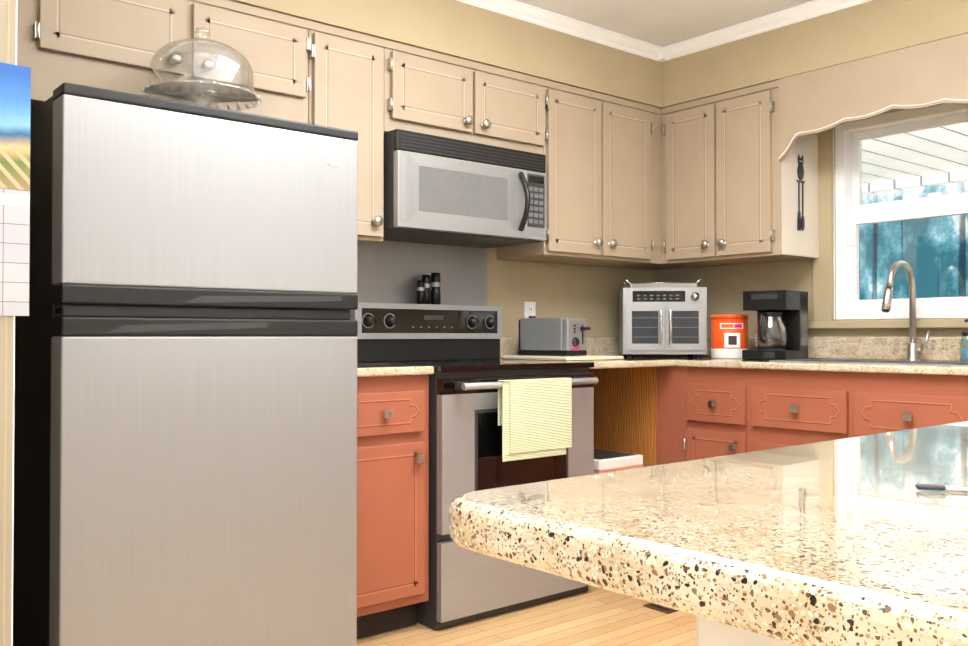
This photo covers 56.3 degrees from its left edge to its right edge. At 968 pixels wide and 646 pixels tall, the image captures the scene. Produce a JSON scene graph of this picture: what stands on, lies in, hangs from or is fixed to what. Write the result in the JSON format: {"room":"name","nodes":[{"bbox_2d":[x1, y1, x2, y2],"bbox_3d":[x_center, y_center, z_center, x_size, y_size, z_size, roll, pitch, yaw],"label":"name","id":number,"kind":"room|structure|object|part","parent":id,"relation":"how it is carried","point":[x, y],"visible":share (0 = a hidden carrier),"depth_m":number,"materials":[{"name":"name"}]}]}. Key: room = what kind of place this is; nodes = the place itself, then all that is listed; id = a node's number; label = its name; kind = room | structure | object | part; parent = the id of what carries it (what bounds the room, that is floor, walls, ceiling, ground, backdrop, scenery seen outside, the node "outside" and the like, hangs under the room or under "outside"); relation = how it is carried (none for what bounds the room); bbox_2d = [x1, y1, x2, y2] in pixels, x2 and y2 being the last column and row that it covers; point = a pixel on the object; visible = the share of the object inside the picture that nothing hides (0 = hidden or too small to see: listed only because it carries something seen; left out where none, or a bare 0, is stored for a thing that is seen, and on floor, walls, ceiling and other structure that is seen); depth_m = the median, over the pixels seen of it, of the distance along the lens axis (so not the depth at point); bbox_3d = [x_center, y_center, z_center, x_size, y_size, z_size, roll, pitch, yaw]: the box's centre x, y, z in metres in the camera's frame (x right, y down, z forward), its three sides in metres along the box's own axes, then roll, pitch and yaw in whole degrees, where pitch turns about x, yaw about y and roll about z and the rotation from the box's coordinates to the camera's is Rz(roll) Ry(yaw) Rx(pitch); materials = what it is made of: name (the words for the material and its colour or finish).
{"room":"kitchen","nodes":[
{"label":"kitchen","id":0,"kind":"room"},
{"bbox_2d":[0,0,16,645],"bbox_3d":[-2.741,-0.169,1.167,3.665,2.408,1.000,1,-1,-40],"label":"wall","id":1,"kind":"structure","parent":0,"point":[8,31],"depth_m":1.94,"materials":[{"name":"paint"}]},
{"bbox_2d":[0,62,30,315],"bbox_3d":[-1.103,-0.288,1.880,0.292,0.543,0.004,1,-1,-40],"label":"calendar","id":2,"kind":"object","parent":1,"relation":"attached to","point":[15,100],"visible":1,"depth_m":1.95,"materials":[{"name":"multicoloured paper"}]},
{"bbox_2d":[383,240,652,336],"bbox_3d":[-1.772,-0.147,2.725,7.150,2.408,0.150,1,-1,-40],"label":"wall","id":3,"kind":"structure","parent":0,"point":[590,294],"depth_m":4.41,"materials":[{"name":"paint"}]},
{"bbox_2d":[17,0,48,110],"bbox_3d":[-1.466,-0.857,2.670,0.204,0.428,0.339,1,-1,-40],"label":"upper cabinet","id":4,"kind":"object","parent":3,"relation":"attached to","point":[32,15],"depth_m":2.61,"materials":[{"name":"paint"}]},
{"bbox_2d":[45,0,196,103],"bbox_3d":[-1.218,-0.854,2.877,0.442,0.428,0.339,1,-1,-40],"label":"upper cabinet","id":5,"kind":"object","parent":3,"relation":"attached to","point":[103,44],"depth_m":2.75,"materials":[{"name":"paint"}]},
{"bbox_2d":[197,0,316,124],"bbox_3d":[-0.880,-0.850,3.158,0.436,0.428,0.339,1,-1,-40],"label":"upper cabinet","id":6,"kind":"object","parent":3,"relation":"attached to","point":[280,49],"depth_m":3.07,"materials":[{"name":"paint"}]},
{"bbox_2d":[317,23,392,244],"bbox_3d":[-0.591,-0.682,3.397,0.314,0.758,0.339,1,-1,-40],"label":"upper cabinet","id":7,"kind":"object","parent":3,"relation":"attached to","point":[355,70],"depth_m":3.30,"materials":[{"name":"paint"}]},
{"bbox_2d":[357,241,486,305],"bbox_3d":[-0.435,-0.143,3.739,1.162,0.394,0.003,1,-1,-40],"label":"backsplash","id":8,"kind":"structure","parent":3,"relation":"attached to","point":[391,272],"depth_m":3.86,"materials":[{"name":"silver metal"}]},
{"bbox_2d":[393,42,480,143],"bbox_3d":[-0.308,-0.886,3.636,0.419,0.343,0.339,1,-1,-40],"label":"upper cabinet","id":9,"kind":"object","parent":3,"relation":"attached to","point":[437,94],"depth_m":3.52,"materials":[{"name":"paint"}]},
{"bbox_2d":[383,129,546,247],"bbox_3d":[-0.134,-0.527,3.692,0.758,0.367,0.458,1,-1,-40],"label":"over-the-range microwave","id":10,"kind":"object","parent":9,"relation":"attached to","point":[439,190],"visible":0.94,"depth_m":3.53,"materials":[{"name":"silver plastic"}]},
{"bbox_2d":[481,64,552,159],"bbox_3d":[0.007,-0.882,3.899,0.402,0.343,0.339,1,-1,-40],"label":"upper cabinet","id":11,"kind":"object","parent":3,"relation":"attached to","point":[517,108],"depth_m":3.79,"materials":[{"name":"paint"}]},
{"bbox_2d":[524,302,535,317],"bbox_3d":[0.235,-0.010,4.260,0.070,0.181,0.057,1,-1,-40],"label":"electrical outlet","id":12,"kind":"object","parent":3,"relation":"attached to","point":[529,309],"visible":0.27,"depth_m":4.27,"materials":[{"name":"white plastic"}]},
{"bbox_2d":[496,82,656,267],"bbox_3d":[0.429,-0.670,4.247,0.691,0.758,0.339,1,-1,-40],"label":"upper cabinet","id":13,"kind":"object","parent":3,"relation":"attached to","point":[602,153],"depth_m":4.12,"materials":[{"name":"paint"}]},
{"bbox_2d":[626,108,695,269],"bbox_3d":[0.854,-0.665,4.602,0.418,0.758,0.339,1,-1,-40],"label":"upper cabinet","id":14,"kind":"object","parent":3,"relation":"attached to","point":[659,266],"depth_m":4.41,"materials":[{"name":"paint"}]},
{"bbox_2d":[357,585,695,645],"bbox_3d":[1.728,1.063,0.971,10.900,0.060,7.600,1,-1,-40],"label":"floor","id":15,"kind":"structure","parent":0,"point":[594,616],"depth_m":3.15,"materials":[{"name":"brown wood"}]},
{"bbox_2d":[13,82,357,645],"bbox_3d":[-0.951,0.233,2.764,0.843,1.649,0.774,1,-1,-40],"label":"fridge","id":16,"kind":"object","parent":15,"relation":"on","point":[185,426],"visible":1,"depth_m":2.42,"materials":[{"name":"silver metal"}]},
{"bbox_2d":[141,27,261,110],"bbox_3d":[-0.849,-0.742,2.728,0.350,0.297,0.350,1,-1,-40],"label":"cake stand","id":17,"kind":"object","parent":16,"relation":"on","point":[233,97],"visible":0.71,"depth_m":2.67,"materials":[{"name":"clear glass"}]},
{"bbox_2d":[357,375,428,638],"bbox_3d":[-0.522,0.622,3.229,0.394,0.883,0.656,1,-1,-40],"label":"base cabinet","id":18,"kind":"object","parent":15,"relation":"on","point":[392,501],"visible":0.46,"depth_m":3.03,"materials":[{"name":"paint"}]},
{"bbox_2d":[357,363,380,376],"bbox_3d":[-0.528,0.115,3.241,0.398,0.130,0.643,1,-1,-40],"label":"countertop","id":19,"kind":"structure","parent":18,"relation":"on","point":[363,369],"depth_m":2.96,"materials":[{"name":"stone"}]},
{"bbox_2d":[350,302,598,630],"bbox_3d":[-0.038,0.493,3.563,0.762,1.148,0.729,1,-1,-40],"label":"stove","id":20,"kind":"object","parent":15,"relation":"on","point":[495,421],"visible":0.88,"depth_m":3.29,"materials":[{"name":"silver metal"}]},
{"bbox_2d":[416,273,440,304],"bbox_3d":[-0.237,-0.146,3.824,0.119,0.135,0.051,1,-1,-40],"label":"grinders","id":21,"kind":"object","parent":20,"relation":"on","point":[425,294],"visible":0.85,"depth_m":3.81,"materials":[{"name":"black plastic"}]},
{"bbox_2d":[594,449,642,473],"bbox_3d":[0.461,0.824,4.007,0.282,0.499,0.402,1,-1,-40],"label":"trash can","id":22,"kind":"object","parent":15,"relation":"on","point":[607,461],"visible":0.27,"depth_m":3.87,"materials":[{"name":"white plastic"}]},
{"bbox_2d":[588,366,679,466],"bbox_3d":[0.889,0.638,4.377,0.628,0.884,0.700,1,-1,-40],"label":"base cabinet","id":23,"kind":"object","parent":15,"relation":"on","point":[653,416],"depth_m":4.13,"materials":[{"name":"paint"}]},
{"bbox_2d":[643,603,677,613],"bbox_3d":[0.745,1.064,3.446,0.280,0.006,0.120,1,-1,-40],"label":"floor vent","id":24,"kind":"object","parent":15,"relation":"in","point":[660,608],"visible":0.17,"depth_m":3.36,"materials":[{"name":"brown metal"}]},
{"bbox_2d":[680,367,743,461],"bbox_3d":[1.213,0.633,3.989,0.628,0.884,0.312,1,-1,-40],"label":"base cabinet","id":25,"kind":"object","parent":15,"relation":"on","point":[711,399],"depth_m":3.82,"materials":[{"name":"paint"}]},
{"bbox_2d":[696,616,798,645],"bbox_3d":[1.601,0.596,1.373,3.383,0.883,0.570,1,-1,-40],"label":"base cabinet","id":26,"kind":"object","parent":15,"relation":"on","point":[711,632],"depth_m":0.50,"materials":[{"name":"beige wood"}]},
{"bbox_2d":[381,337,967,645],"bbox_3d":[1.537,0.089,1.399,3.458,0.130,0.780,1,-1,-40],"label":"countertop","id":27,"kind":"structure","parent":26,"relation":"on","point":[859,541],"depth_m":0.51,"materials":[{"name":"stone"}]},
{"bbox_2d":[503,355,622,360],"bbox_3d":[0.348,0.152,4.000,0.355,0.015,0.400,1,-1,-40],"label":"cutting board","id":28,"kind":"object","parent":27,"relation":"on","point":[570,358],"visible":0.92,"depth_m":3.87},
{"bbox_2d":[518,318,590,355],"bbox_3d":[0.314,0.060,4.004,0.300,0.166,0.155,-1,-1,40],"label":"toaster","id":29,"kind":"object","parent":28,"relation":"on","point":[553,336],"visible":1,"depth_m":3.94,"materials":[{"name":"silver metal"}]},
{"bbox_2d":[619,279,706,357],"bbox_3d":[0.866,-0.022,4.407,0.390,0.375,0.376,0,-1,5],"label":"toaster oven","id":30,"kind":"object","parent":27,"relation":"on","point":[662,317],"visible":1,"depth_m":4.26,"materials":[{"name":"silver metal"}]},
{"bbox_2d":[711,314,747,358],"bbox_3d":[1.133,0.062,4.177,0.168,0.200,0.168,1,-1,-40],"label":"coffee canister","id":31,"kind":"object","parent":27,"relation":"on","point":[729,336],"visible":0.9,"depth_m":4.11,"materials":[{"name":"orange plastic"}]},
{"bbox_2d":[742,290,807,359],"bbox_3d":[1.280,0.009,4.000,0.201,0.300,0.277,-1,-1,42],"label":"coffee maker","id":32,"kind":"object","parent":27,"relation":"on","point":[781,331],"visible":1,"depth_m":3.97,"materials":[{"name":"black plastic"}]},
{"bbox_2d":[881,260,930,360],"bbox_3d":[1.687,-0.049,3.622,0.272,0.407,0.095,1,-1,-40],"label":"faucet","id":33,"kind":"object","parent":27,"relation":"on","point":[914,349],"visible":1,"depth_m":3.69,"materials":[{"name":"silver metal"}]},
{"bbox_2d":[915,483,967,491],"bbox_3d":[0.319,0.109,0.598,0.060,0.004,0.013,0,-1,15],"label":"knife","id":34,"kind":"object","parent":27,"relation":"on","point":[938,487],"visible":0.96,"depth_m":0.60,"materials":[{"name":"silver metal"}]},
{"bbox_2d":[960,319,967,361],"bbox_3d":[1.889,0.068,3.515,0.070,0.168,0.068,1,-1,-40],"label":"soap dispenser","id":35,"kind":"object","parent":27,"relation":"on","point":[964,355],"visible":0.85,"depth_m":3.51,"materials":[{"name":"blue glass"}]},
{"bbox_2d":[744,369,843,452],"bbox_3d":[1.453,0.629,3.701,0.628,0.884,0.437,1,-1,-40],"label":"base cabinet","id":36,"kind":"object","parent":15,"relation":"on","point":[783,408],"depth_m":3.53,"materials":[{"name":"paint"}]},
{"bbox_2d":[844,372,967,438],"bbox_3d":[1.734,0.624,3.365,0.628,0.884,0.438,1,-1,-40],"label":"base cabinet","id":37,"kind":"object","parent":15,"relation":"on","point":[874,403],"depth_m":3.20,"materials":[{"name":"paint"}]},
{"bbox_2d":[516,0,812,46],"bbox_3d":[0.451,-1.432,-0.156,7.450,0.080,7.450,1,-1,-40],"label":"ceiling","id":38,"kind":"structure","parent":0,"point":[662,23],"depth_m":3.90,"materials":[{"name":"paint"}]},
{"bbox_2d":[456,0,663,61],"bbox_3d":[-0.299,-1.311,3.406,2.935,0.056,0.040,1,-1,-40],"label":"crown molding","id":39,"kind":"structure","parent":38,"relation":"attached to","point":[613,39],"depth_m":3.97,"materials":[{"name":"white wood"}]},
{"bbox_2d":[229,0,967,108],"bbox_3d":[0.715,-1.214,2.501,3.333,0.277,3.398,1,-1,-40],"label":"soffit bulkhead","id":40,"kind":"object","parent":38,"relation":"attached to","point":[459,29],"visible":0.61,"depth_m":3.75,"materials":[{"name":"paint"}]},
{"bbox_2d":[660,0,871,61],"bbox_3d":[1.829,-1.314,3.213,0.040,0.056,3.062,1,-1,-40],"label":"crown molding","id":41,"kind":"structure","parent":38,"relation":"attached to","point":[815,8],"depth_m":3.96,"materials":[{"name":"white wood"}]},
{"bbox_2d":[653,109,967,336],"bbox_3d":[3.158,-0.153,2.279,0.150,2.408,7.150,1,-1,-40],"label":"wall","id":42,"kind":"structure","parent":0,"point":[726,285],"depth_m":4.36,"materials":[{"name":"paint"}]},
{"bbox_2d":[661,80,818,266],"bbox_3d":[1.191,-0.670,4.260,0.339,0.758,0.655,1,-1,-40],"label":"upper cabinet","id":43,"kind":"object","parent":42,"relation":"attached to","point":[729,188],"visible":0.9,"depth_m":4.07,"materials":[{"name":"paint"}]},
{"bbox_2d":[797,154,804,230],"bbox_3d":[1.403,-0.577,4.004,0.060,0.335,0.005,1,-1,-40],"label":"decor","id":44,"kind":"object","parent":43,"relation":"hanging from","point":[800,219],"visible":1,"depth_m":4.00,"materials":[{"name":"metal"}]},
{"bbox_2d":[778,33,967,160],"bbox_3d":[1.597,-0.882,3.530,0.019,0.355,0.998,1,-1,-40],"label":"valance board","id":45,"kind":"object","parent":43,"relation":"attached to","point":[928,74],"visible":1,"depth_m":3.58,"materials":[{"name":"paint"}]},
{"bbox_2d":[808,319,967,328],"bbox_3d":[1.833,0.004,3.718,0.062,0.036,1.090,1,-1,-40],"label":"window sill","id":46,"kind":"structure","parent":42,"relation":"attached to","point":[893,324],"depth_m":3.83,"materials":[{"name":"paint"}]},
{"bbox_2d":[812,103,967,320],"bbox_3d":[1.889,-0.508,3.771,0.145,0.990,1.050,1,-1,-40],"label":"window","id":47,"kind":"structure","parent":42,"relation":"in","point":[853,213],"depth_m":4.01,"materials":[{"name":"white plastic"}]},
{"bbox_3d":[1.901,-0.467,3.781,0.043,0.722,0.700,1,-1,-40],"label":"window frame detail","id":48,"kind":"part","parent":47,"relation":"part of","materials":[{"name":"white wood"}]},
{"label":"outside","id":49,"kind":"structure","parent":0,"visible":0},
{"bbox_2d":[859,181,967,299],"bbox_3d":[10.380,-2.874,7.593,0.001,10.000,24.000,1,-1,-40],"label":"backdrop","id":50,"kind":"structure","parent":49,"point":[918,248],"depth_m":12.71,"materials":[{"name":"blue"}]},
{"bbox_2d":[862,122,967,193],"bbox_3d":[3.689,-1.221,4.593,3.590,0.110,8.000,1,-1,-40],"label":"ceiling","id":51,"kind":"structure","parent":49,"point":[936,133],"depth_m":6.67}
]}

